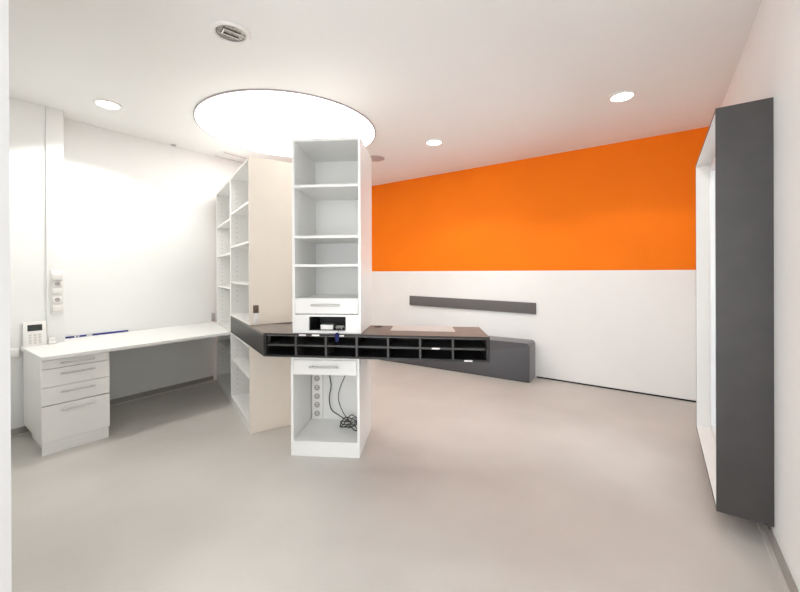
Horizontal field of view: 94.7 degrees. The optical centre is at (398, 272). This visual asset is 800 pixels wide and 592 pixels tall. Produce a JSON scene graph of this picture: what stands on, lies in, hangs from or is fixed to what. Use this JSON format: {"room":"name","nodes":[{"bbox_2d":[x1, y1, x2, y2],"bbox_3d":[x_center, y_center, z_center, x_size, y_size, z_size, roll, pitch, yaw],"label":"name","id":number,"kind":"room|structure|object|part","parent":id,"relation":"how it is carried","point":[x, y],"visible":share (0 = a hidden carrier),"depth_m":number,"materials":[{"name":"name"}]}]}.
{"room":"reception office","nodes":[
{"label":"reception office","id":0,"kind":"room"},
{"bbox_2d":[0,0,11,591],"bbox_3d":[-1.697,-0.045,0.543,0.200,2.802,1.533,0,0,35],"label":"wall","id":1,"kind":"structure","parent":0,"point":[5,366],"depth_m":1.10,"materials":[{"name":"grey paint"}]},
{"bbox_2d":[9,97,241,428],"bbox_3d":[-2.385,-0.049,4.661,0.532,2.802,4.805,0,0,35],"label":"wall","id":2,"kind":"structure","parent":0,"point":[140,213],"depth_m":3.82,"materials":[{"name":"paint"}]},
{"bbox_2d":[10,348,18,357],"bbox_3d":[-3.179,0.667,3.044,0.028,0.070,0.060,0,0,35],"label":"wall socket","id":3,"kind":"object","parent":2,"relation":"attached to","point":[13,352],"visible":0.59,"depth_m":3.04,"materials":[{"name":"white plastic"}]},
{"bbox_2d":[11,426,30,437],"bbox_3d":[-3.239,1.326,2.954,0.030,0.062,0.618,0,0,35],"label":"baseboard","id":4,"kind":"structure","parent":2,"relation":"attached to","point":[23,430],"depth_m":3.07,"materials":[{"name":"grey metal"}]},
{"bbox_2d":[45,107,63,343],"bbox_3d":[-3.039,-0.044,3.259,0.014,2.801,0.116,0,0,35],"label":"trim","id":5,"kind":"structure","parent":2,"relation":"attached to","point":[54,165],"depth_m":3.25,"materials":[{"name":"paint"}]},
{"bbox_2d":[50,270,62,313],"bbox_3d":[-3.011,0.172,3.250,0.040,0.385,0.084,0,0,35],"label":"switch panel","id":6,"kind":"object","parent":2,"relation":"attached to","point":[56,276],"visible":1,"depth_m":3.25,"materials":[{"name":"white plastic"}]},
{"bbox_2d":[52,288,61,294],"bbox_3d":[-3.014,0.167,3.252,0.008,0.055,0.068,0,0,35],"label":"switch","id":7,"kind":"object","parent":6,"relation":"attached to","point":[55,291],"depth_m":3.25,"materials":[{"name":"white plastic"}]},
{"bbox_2d":[52,305,61,311],"bbox_3d":[-3.014,0.317,3.252,0.008,0.055,0.068,0,0,35],"label":"switch","id":8,"kind":"object","parent":6,"relation":"attached to","point":[55,308],"depth_m":3.25,"materials":[{"name":"white plastic"}]},
{"bbox_2d":[52,281,61,286],"bbox_3d":[-3.014,0.102,3.252,0.008,0.055,0.068,0,0,35],"label":"socket","id":9,"kind":"object","parent":6,"relation":"attached to","point":[54,283],"depth_m":3.25,"materials":[{"name":"white plastic"}]},
{"bbox_2d":[52,297,61,302],"bbox_3d":[-3.014,0.242,3.252,0.008,0.055,0.068,0,0,35],"label":"socket","id":10,"kind":"object","parent":6,"relation":"attached to","point":[54,299],"depth_m":3.25,"materials":[{"name":"white plastic"}]},
{"bbox_2d":[52,273,62,279],"bbox_3d":[-3.006,0.037,3.246,0.028,0.055,0.068,0,0,35],"label":"switch","id":11,"kind":"object","parent":6,"relation":"attached to","point":[55,276],"depth_m":3.24,"materials":[{"name":"white plastic"}]},
{"bbox_2d":[110,376,213,406],"bbox_3d":[-2.723,1.323,4.004,0.030,0.062,1.438,0,0,35],"label":"baseboard","id":12,"kind":"structure","parent":2,"relation":"attached to","point":[142,395],"depth_m":4.08,"materials":[{"name":"grey metal"}]},
{"bbox_2d":[9,0,761,185],"bbox_3d":[-0.622,-1.514,2.719,5.657,0.120,6.339,0,0,35],"label":"ceiling","id":13,"kind":"structure","parent":0,"point":[495,81],"depth_m":2.59,"materials":[{"name":"paint"}]},
{"bbox_2d":[93,99,122,109],"bbox_3d":[-2.499,-1.441,3.167,0.200,0.012,0.200,0,0,35],"label":"recessed light","id":14,"kind":"object","parent":13,"relation":"in","point":[104,103],"visible":1,"depth_m":3.16,"materials":[{"name":"white plastic"}]},
{"bbox_2d":[210,151,247,163],"bbox_3d":[-1.960,-1.448,4.837,0.300,0.006,0.880,0,0,35],"label":"ceiling vent","id":15,"kind":"object","parent":13,"relation":"in","point":[225,155],"visible":0.46,"depth_m":4.61,"materials":[{"name":"white plastic"}]},
{"bbox_3d":[-2.009,-1.447,4.872,0.044,0.005,0.820,0,0,35],"label":"blade","id":16,"kind":"part","parent":15,"relation":"part of","materials":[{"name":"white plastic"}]},
{"bbox_3d":[-1.960,-1.447,4.837,0.044,0.005,0.820,0,0,35],"label":"blade","id":17,"kind":"part","parent":15,"relation":"part of","materials":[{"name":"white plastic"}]},
{"bbox_3d":[-1.911,-1.447,4.802,0.044,0.005,0.820,0,0,35],"label":"blade","id":18,"kind":"part","parent":15,"relation":"part of","materials":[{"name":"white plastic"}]},
{"bbox_2d":[210,20,250,44],"bbox_3d":[-1.018,-1.445,2.234,0.224,0.012,0.224,0,0,35],"label":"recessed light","id":19,"kind":"object","parent":13,"relation":"in","point":[229,32],"visible":1,"depth_m":2.23,"materials":[{"name":"white plastic"}]},
{"bbox_2d":[193,89,375,156],"bbox_3d":[-1.112,-1.447,3.784,1.746,0.012,1.746,0,0,35],"label":"recessed light","id":20,"kind":"object","parent":13,"relation":"in","point":[264,121],"visible":0.77,"depth_m":3.49,"materials":[{"name":"white plastic"}]},
{"bbox_2d":[370,156,384,161],"bbox_3d":[-0.299,-1.452,4.712,0.230,0.012,0.230,0,0,35],"label":"speaker","id":21,"kind":"object","parent":13,"relation":"attached to","point":[373,158],"visible":0.82,"depth_m":4.68},
{"bbox_2d":[425,139,442,145],"bbox_3d":[0.393,-1.453,4.125,0.200,0.012,0.200,0,0,35],"label":"recessed light","id":22,"kind":"object","parent":13,"relation":"in","point":[431,142],"visible":1,"depth_m":4.12,"materials":[{"name":"white plastic"}]},
{"bbox_2d":[608,90,635,102],"bbox_3d":[1.851,-1.457,3.057,0.200,0.012,0.200,0,0,35],"label":"recessed light","id":23,"kind":"object","parent":13,"relation":"in","point":[621,96],"visible":1,"depth_m":3.05,"materials":[{"name":"white plastic"}]},
{"bbox_2d":[11,359,783,591],"bbox_3d":[-0.611,1.398,2.723,5.657,0.100,6.339,0,0,35],"label":"floor","id":24,"kind":"structure","parent":0,"point":[459,482],"depth_m":2.16,"materials":[{"name":"grey concrete"}]},
{"bbox_2d":[23,352,109,455],"bbox_3d":[-2.749,1.002,3.052,0.674,0.708,0.412,0,0,36],"label":"drawer unit","id":25,"kind":"object","parent":24,"relation":"on","point":[66,401],"visible":0.9,"depth_m":2.86,"materials":[{"name":"white laminate"}]},
{"bbox_3d":[-2.511,1.131,2.879,0.018,0.271,0.410,0,0,36],"label":"drawer","id":26,"kind":"part","parent":25,"relation":"part of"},
{"bbox_3d":[-2.512,0.924,2.878,0.018,0.131,0.410,0,0,36],"label":"drawer","id":27,"kind":"part","parent":25,"relation":"part of","materials":[{"name":"white laminate"}]},
{"bbox_3d":[-2.513,0.788,2.878,0.018,0.134,0.410,0,0,36],"label":"drawer","id":28,"kind":"part","parent":25,"relation":"part of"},
{"bbox_3d":[-2.513,0.687,2.878,0.018,0.063,0.410,0,0,36],"label":"drawer","id":29,"kind":"part","parent":25,"relation":"part of","materials":[{"name":"white laminate"}]},
{"bbox_3d":[-2.491,0.900,2.863,0.034,0.013,0.205,0,0,36],"label":"handle","id":30,"kind":"part","parent":25,"relation":"part of","materials":[{"name":"metal"}]},
{"bbox_3d":[-2.491,0.763,2.863,0.034,0.013,0.205,0,0,36],"label":"handle","id":31,"kind":"part","parent":25,"relation":"part of","materials":[{"name":"metal"}]},
{"bbox_3d":[-2.492,0.683,2.862,0.034,0.013,0.205,0,0,36],"label":"handle","id":32,"kind":"part","parent":25,"relation":"part of","materials":[{"name":"metal"}]},
{"bbox_3d":[-2.490,1.037,2.863,0.034,0.013,0.205,0,0,36],"label":"handle","id":33,"kind":"part","parent":25,"relation":"part of","materials":[{"name":"metal"}]},
{"bbox_2d":[20,322,229,360],"bbox_3d":[-2.431,0.623,3.631,0.940,0.044,1.744,0,0,35],"label":"desk","id":34,"kind":"object","parent":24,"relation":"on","point":[78,346],"depth_m":3.39,"materials":[{"name":"white laminate"}]},
{"bbox_2d":[22,321,56,346],"bbox_3d":[-3.071,0.522,3.154,0.081,0.204,0.205,0,0,39],"label":"telephone","id":35,"kind":"object","parent":34,"relation":"on","point":[34,333],"visible":1,"depth_m":3.14,"materials":[{"name":"white plastic"}]},
{"bbox_3d":[-2.980,0.612,3.658,0.009,0.017,0.500,0,0,35],"label":"plastic strip","id":36,"kind":"part","parent":34,"relation":"part of","materials":[{"name":"blue plastic"}]},
{"bbox_2d":[216,179,230,402],"bbox_3d":[-1.828,0.193,4.286,0.400,2.316,0.946,0,0,-34],"label":"bookcase","id":37,"kind":"object","parent":24,"relation":"on","point":[223,196],"visible":0.38,"depth_m":4.57,"materials":[{"name":"white laminate"}]},
{"bbox_3d":[-1.836,-0.956,4.282,0.392,0.019,0.908,0,0,-34],"label":"panel","id":38,"kind":"part","parent":37,"relation":"part of","materials":[{"name":"white laminate"}]},
{"bbox_3d":[-1.827,0.625,4.286,0.386,0.019,0.908,0,0,-34],"label":"shelf","id":39,"kind":"part","parent":37,"relation":"part of","materials":[{"name":"white laminate"}]},
{"bbox_3d":[-1.829,0.165,4.285,0.386,0.019,0.908,0,0,-34],"label":"shelf","id":40,"kind":"part","parent":37,"relation":"part of","materials":[{"name":"white laminate"}]},
{"bbox_3d":[-1.830,-0.195,4.285,0.386,0.019,0.908,0,0,-34],"label":"shelf","id":41,"kind":"part","parent":37,"relation":"part of","materials":[{"name":"white laminate"}]},
{"bbox_3d":[-1.832,-0.555,4.284,0.386,0.019,0.908,0,0,-34],"label":"shelf","id":42,"kind":"part","parent":37,"relation":"part of","materials":[{"name":"white laminate"}]},
{"bbox_3d":[-1.826,0.860,4.286,0.386,0.019,0.908,0,0,-34],"label":"shelf","id":43,"kind":"part","parent":37,"relation":"part of","materials":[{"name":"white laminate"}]},
{"bbox_3d":[-1.827,1.271,4.285,0.392,0.019,0.908,0,0,-34],"label":"panel","id":44,"kind":"part","parent":37,"relation":"part of","materials":[{"name":"white laminate"}]},
{"bbox_3d":[-1.568,0.192,3.902,0.400,2.316,0.020,0,0,-34],"label":"panel","id":45,"kind":"part","parent":37,"relation":"part of","materials":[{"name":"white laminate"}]},
{"bbox_2d":[231,333,290,433],"bbox_3d":[-1.318,0.980,3.538,0.400,0.739,0.861,0,0,-34],"label":"bookcase","id":46,"kind":"object","parent":24,"relation":"on","point":[260,384],"visible":0.85,"depth_m":3.20,"materials":[{"name":"white laminate"}]},
{"bbox_3d":[-1.322,0.620,3.535,0.392,0.019,0.823,0,0,-34],"label":"panel","id":47,"kind":"part","parent":46,"relation":"part of","materials":[{"name":"white laminate"}]},
{"bbox_3d":[-1.554,0.981,3.886,0.400,0.739,0.020,0,0,-34],"label":"panel","id":48,"kind":"part","parent":46,"relation":"part of","materials":[{"name":"white laminate"}]},
{"bbox_3d":[-1.320,1.270,3.536,0.392,0.019,0.823,0,0,-34],"label":"panel","id":49,"kind":"part","parent":46,"relation":"part of","materials":[{"name":"white laminate"}]},
{"bbox_3d":[-1.319,0.889,3.537,0.386,0.019,0.823,0,0,-34],"label":"shelf","id":50,"kind":"part","parent":46,"relation":"part of","materials":[{"name":"white laminate"}]},
{"bbox_3d":[-1.081,0.980,3.190,0.400,0.739,0.020,0,0,-34],"label":"panel","id":51,"kind":"part","parent":46,"relation":"part of","materials":[{"name":"beige laminate"}]},
{"bbox_2d":[231,316,489,361],"bbox_3d":[-0.607,0.521,3.034,2.678,0.174,0.988,0,0,28],"label":"countertop","id":52,"kind":"structure","parent":46,"relation":"on","point":[396,342],"depth_m":2.69,"materials":[{"name":"brown laminate"}]},
{"bbox_3d":[-1.347,0.527,3.234,0.016,0.138,1.332,0,0,-34],"label":"oblique panel","id":53,"kind":"part","parent":52,"relation":"part of","materials":[{"name":"grey laminate"}]},
{"bbox_2d":[230,156,291,324],"bbox_3d":[-1.319,-0.263,3.532,0.400,1.408,0.871,0,0,-34],"label":"bookcase","id":54,"kind":"object","parent":52,"relation":"on","point":[260,188],"visible":0.98,"depth_m":3.20,"materials":[{"name":"white laminate"}]},
{"bbox_3d":[-1.328,-0.958,3.533,0.392,0.019,0.823,0,0,-34],"label":"panel","id":55,"kind":"part","parent":54,"relation":"part of","materials":[{"name":"white laminate"}]},
{"bbox_3d":[-1.558,-0.263,3.885,0.400,1.408,0.020,0,0,-34],"label":"panel","id":56,"kind":"part","parent":54,"relation":"part of","materials":[{"name":"white laminate"}]},
{"bbox_3d":[-1.322,0.100,3.536,0.386,0.019,0.823,0,0,-34],"label":"shelf","id":57,"kind":"part","parent":54,"relation":"part of","materials":[{"name":"white laminate"}]},
{"bbox_3d":[-1.323,-0.259,3.536,0.386,0.019,0.823,0,0,-34],"label":"shelf","id":58,"kind":"part","parent":54,"relation":"part of","materials":[{"name":"white laminate"}]},
{"bbox_3d":[-1.324,-0.597,3.535,0.386,0.019,0.823,0,0,-34],"label":"shelf","id":59,"kind":"part","parent":54,"relation":"part of","materials":[{"name":"white laminate"}]},
{"bbox_3d":[-1.323,0.431,3.535,0.392,0.019,0.823,0,0,-34],"label":"panel","id":60,"kind":"part","parent":54,"relation":"part of","materials":[{"name":"white laminate"}]},
{"bbox_3d":[-1.200,0.308,3.092,0.044,0.065,0.010,0,0,-34],"label":"socket plate","id":61,"kind":"part","parent":54,"relation":"part of","materials":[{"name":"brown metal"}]},
{"bbox_2d":[267,337,294,345],"bbox_3d":[-0.833,0.524,2.799,0.209,0.012,0.282,0,0,7],"label":"cubby shelf","id":62,"kind":"object","parent":52,"relation":"attached to","point":[285,341],"depth_m":2.72,"materials":[{"name":"black laminate"}]},
{"bbox_2d":[297,338,324,346],"bbox_3d":[-0.612,0.523,2.771,0.209,0.012,0.282,0,0,7],"label":"cubby shelf","id":63,"kind":"object","parent":52,"relation":"attached to","point":[310,342],"depth_m":2.72,"materials":[{"name":"black laminate"}]},
{"bbox_2d":[292,137,371,333],"bbox_3d":[-0.504,-0.264,2.884,0.503,1.405,0.542,0,0,5],"label":"shelf unit","id":64,"kind":"object","parent":52,"relation":"on","point":[332,177],"visible":1,"depth_m":2.88,"materials":[{"name":"white laminate"}]},
{"bbox_3d":[-0.743,-0.263,2.922,0.019,1.405,0.505,0,0,5],"label":"panel","id":65,"kind":"part","parent":64,"relation":"part of","materials":[{"name":"white laminate"}]},
{"bbox_3d":[-0.523,0.235,2.632,0.210,0.013,0.034,0,0,5],"label":"handle","id":66,"kind":"part","parent":64,"relation":"part of","materials":[{"name":"metal"}]},
{"bbox_3d":[-0.505,-0.957,2.897,0.465,0.019,0.497,0,0,5],"label":"panel","id":67,"kind":"part","parent":64,"relation":"part of","materials":[{"name":"white laminate"}]},
{"bbox_3d":[-0.500,0.196,2.901,0.465,0.019,0.491,0,0,5],"label":"shelf","id":68,"kind":"part","parent":64,"relation":"part of","materials":[{"name":"white laminate"}]},
{"bbox_3d":[-0.501,-0.051,2.901,0.465,0.019,0.491,0,0,5],"label":"shelf","id":69,"kind":"part","parent":64,"relation":"part of","materials":[{"name":"white laminate"}]},
{"bbox_3d":[-0.502,-0.258,2.901,0.465,0.019,0.491,0,0,5],"label":"shelf","id":70,"kind":"part","parent":64,"relation":"part of","materials":[{"name":"white laminate"}]},
{"bbox_3d":[-0.504,-0.626,2.900,0.465,0.019,0.491,0,0,5],"label":"shelf","id":71,"kind":"part","parent":64,"relation":"part of","materials":[{"name":"white laminate"}]},
{"bbox_3d":[-0.520,0.371,2.660,0.465,0.136,0.016,0,0,5],"label":"panel","id":72,"kind":"part","parent":64,"relation":"part of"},
{"bbox_3d":[-0.521,0.246,2.658,0.461,0.104,0.018,0,0,5],"label":"drawer","id":73,"kind":"part","parent":64,"relation":"part of","materials":[{"name":"white laminate"}]},
{"bbox_3d":[-0.500,0.429,2.899,0.465,0.019,0.497,0,0,5],"label":"panel","id":74,"kind":"part","parent":64,"relation":"part of","materials":[{"name":"white laminate"}]},
{"bbox_2d":[320,324,334,329],"bbox_3d":[-0.524,0.400,2.712,0.094,0.034,0.063,0,0,1],"label":"box","id":75,"kind":"object","parent":64,"relation":"in","point":[323,326],"visible":1,"depth_m":2.68,"materials":[{"name":"white paper"}]},
{"bbox_3d":[-0.481,-0.264,3.150,0.465,1.405,0.008,0,0,5],"label":"panel","id":76,"kind":"part","parent":64,"relation":"part of","materials":[{"name":"white laminate"}]},
{"bbox_2d":[335,325,344,341],"bbox_3d":[-0.427,0.437,2.643,0.081,0.107,0.102,0,0,5],"label":"keys","id":77,"kind":"object","parent":64,"relation":"hanging from","point":[337,326],"visible":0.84,"depth_m":2.60,"materials":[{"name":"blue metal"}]},
{"bbox_3d":[-0.261,-0.265,2.881,0.019,1.405,0.505,0,0,5],"label":"panel","id":78,"kind":"part","parent":64,"relation":"part of","materials":[{"name":"white laminate"}]},
{"bbox_2d":[327,338,355,347],"bbox_3d":[-0.390,0.522,2.743,0.209,0.012,0.282,0,0,7],"label":"cubby shelf","id":79,"kind":"object","parent":52,"relation":"attached to","point":[343,342],"depth_m":2.68,"materials":[{"name":"black laminate"}]},
{"bbox_2d":[358,339,386,347],"bbox_3d":[-0.169,0.522,2.715,0.209,0.012,0.282,0,0,7],"label":"cubby shelf","id":80,"kind":"object","parent":52,"relation":"attached to","point":[363,343],"depth_m":2.67,"materials":[{"name":"black laminate"}]},
{"bbox_3d":[-0.236,0.523,3.041,1.723,0.138,0.016,0,0,7],"label":"panel","id":81,"kind":"part","parent":52,"relation":"part of","materials":[{"name":"grey laminate"}]},
{"bbox_3d":[-0.185,0.523,2.581,1.605,0.168,0.016,0,0,7],"label":"frame","id":82,"kind":"part","parent":52,"relation":"part of","materials":[{"name":"black laminate"}]},
{"bbox_2d":[389,339,418,348],"bbox_3d":[0.053,0.521,2.687,0.209,0.012,0.282,0,0,7],"label":"cubby shelf","id":83,"kind":"object","parent":52,"relation":"attached to","point":[394,343],"depth_m":2.63,"materials":[{"name":"black laminate"}]},
{"bbox_2d":[421,340,451,349],"bbox_3d":[0.274,0.520,2.659,0.209,0.012,0.282,0,0,7],"label":"cubby shelf","id":84,"kind":"object","parent":52,"relation":"attached to","point":[426,344],"depth_m":2.63,"materials":[{"name":"black laminate"}]},
{"bbox_2d":[454,340,484,349],"bbox_3d":[0.495,0.519,2.631,0.209,0.012,0.282,0,0,7],"label":"cubby shelf","id":85,"kind":"object","parent":52,"relation":"attached to","point":[458,345],"depth_m":2.59,"materials":[{"name":"black laminate"}]},
{"bbox_3d":[0.616,0.521,2.708,0.018,0.138,0.464,0,0,4],"label":"panel","id":86,"kind":"part","parent":52,"relation":"part of","materials":[{"name":"grey laminate"}]},
{"bbox_2d":[291,357,371,457],"bbox_3d":[-0.518,0.978,2.942,0.513,0.739,0.576,0,0,5],"label":"base cabinet","id":87,"kind":"object","parent":24,"relation":"on","point":[315,429],"visible":0.95,"depth_m":2.83,"materials":[{"name":"white laminate"}]},
{"bbox_3d":[-0.763,0.979,2.982,0.019,0.739,0.540,0,0,5],"label":"panel","id":88,"kind":"part","parent":87,"relation":"part of","materials":[{"name":"white laminate"}]},
{"bbox_3d":[-0.542,0.688,2.672,0.220,0.013,0.034,0,0,5],"label":"handle","id":89,"kind":"part","parent":87,"relation":"part of","materials":[{"name":"metal"}]},
{"bbox_3d":[-0.540,0.634,2.700,0.475,0.011,0.018,0,0,5],"label":"rail","id":90,"kind":"part","parent":87,"relation":"part of","materials":[{"name":"white laminate"}]},
{"bbox_3d":[-0.540,0.695,2.698,0.471,0.107,0.018,0,0,5],"label":"drawer","id":91,"kind":"part","parent":87,"relation":"part of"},
{"bbox_3d":[-0.521,1.247,2.902,0.475,0.019,0.422,0,0,5],"label":"panel","id":92,"kind":"part","parent":87,"relation":"part of","materials":[{"name":"white laminate"}]},
{"bbox_3d":[-0.503,0.978,3.116,0.475,0.739,0.008,0,0,5],"label":"panel","id":93,"kind":"part","parent":87,"relation":"part of","materials":[{"name":"white laminate"}]},
{"bbox_2d":[329,375,356,430],"bbox_3d":[-0.466,0.991,2.954,0.383,0.465,0.168,0,0,35],"label":"power cable","id":94,"kind":"object","parent":87,"relation":"hanging from","point":[347,420],"visible":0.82,"depth_m":2.95,"materials":[{"name":"black rubber"}]},
{"bbox_2d":[338,376,356,428],"bbox_3d":[-0.398,0.994,2.976,0.100,0.470,0.276,0,0,-29],"label":"power cable","id":95,"kind":"object","parent":87,"relation":"hanging from","point":[344,376],"visible":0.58,"depth_m":3.06,"materials":[{"name":"black rubber"}]},
{"bbox_3d":[-0.271,0.977,2.940,0.019,0.739,0.540,0,0,5],"label":"panel","id":96,"kind":"part","parent":87,"relation":"part of","materials":[{"name":"white laminate"}]},
{"bbox_2d":[385,336,534,382],"bbox_3d":[0.712,1.102,5.181,2.250,0.474,0.296,0,0,33],"label":"bench","id":97,"kind":"object","parent":24,"relation":"on","point":[513,359],"visible":0.52,"depth_m":4.64,"materials":[{"name":"grey laminate"}]},
{"bbox_2d":[371,127,708,400],"bbox_3d":[1.137,-0.063,5.210,5.657,2.802,0.150,0,0,35],"label":"wall","id":98,"kind":"structure","parent":0,"point":[602,239],"depth_m":4.48,"materials":[{"name":"paint"}]},
{"bbox_2d":[409,296,535,313],"bbox_3d":[0.955,0.449,5.229,1.916,0.171,0.030,0,0,35],"label":"pad","id":99,"kind":"object","parent":98,"relation":"attached to","point":[472,304],"visible":1,"depth_m":5.13,"materials":[{"name":"grey fabric"}]},
{"bbox_2d":[537,376,695,401],"bbox_3d":[2.442,1.326,4.201,1.687,0.015,0.006,0,0,35],"label":"trim","id":100,"kind":"structure","parent":98,"relation":"attached to","point":[537,376],"depth_m":4.16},
{"bbox_2d":[721,0,799,591],"bbox_3d":[1.495,-0.058,1.111,0.250,2.802,6.139,0,0,35],"label":"wall","id":101,"kind":"structure","parent":0,"point":[768,66],"depth_m":1.64,"materials":[{"name":"paint"}]},
{"bbox_2d":[696,97,773,526],"bbox_3d":[2.092,0.192,2.361,0.214,2.087,1.254,0,0,35],"label":"window surround","id":102,"kind":"object","parent":101,"relation":"attached to","point":[740,137],"visible":0.89,"depth_m":1.86,"materials":[{"name":"grey laminate"}]},
{"bbox_3d":[2.448,0.190,2.867,0.214,2.087,0.016,0,0,35],"label":"panel","id":103,"kind":"part","parent":102,"relation":"part of","materials":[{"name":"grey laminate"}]},
{"bbox_3d":[2.088,-0.843,2.359,0.214,0.016,1.222,0,0,35],"label":"panel","id":104,"kind":"part","parent":102,"relation":"part of","materials":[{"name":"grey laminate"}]},
{"bbox_3d":[2.096,1.228,2.362,0.214,0.016,1.222,0,0,35],"label":"panel","id":105,"kind":"part","parent":102,"relation":"part of","materials":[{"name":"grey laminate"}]},
{"bbox_2d":[709,156,715,443],"bbox_3d":[2.096,0.192,2.358,0.060,2.032,1.198,0,0,35],"label":"window","id":106,"kind":"structure","parent":102,"relation":"attached to","point":[712,165],"depth_m":2.82,"materials":[{"name":"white glass"}]},
{"bbox_3d":[2.096,0.192,2.358,0.006,1.954,1.120,0,0,35],"label":"pane","id":107,"kind":"part","parent":106,"relation":"part of","materials":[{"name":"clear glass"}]},
{"bbox_2d":[757,523,798,591],"bbox_3d":[1.370,1.312,1.174,0.030,0.062,6.089,0,0,35],"label":"baseboard","id":108,"kind":"structure","parent":101,"relation":"attached to","point":[786,580],"depth_m":1.68,"materials":[{"name":"grey metal"}]}
]}

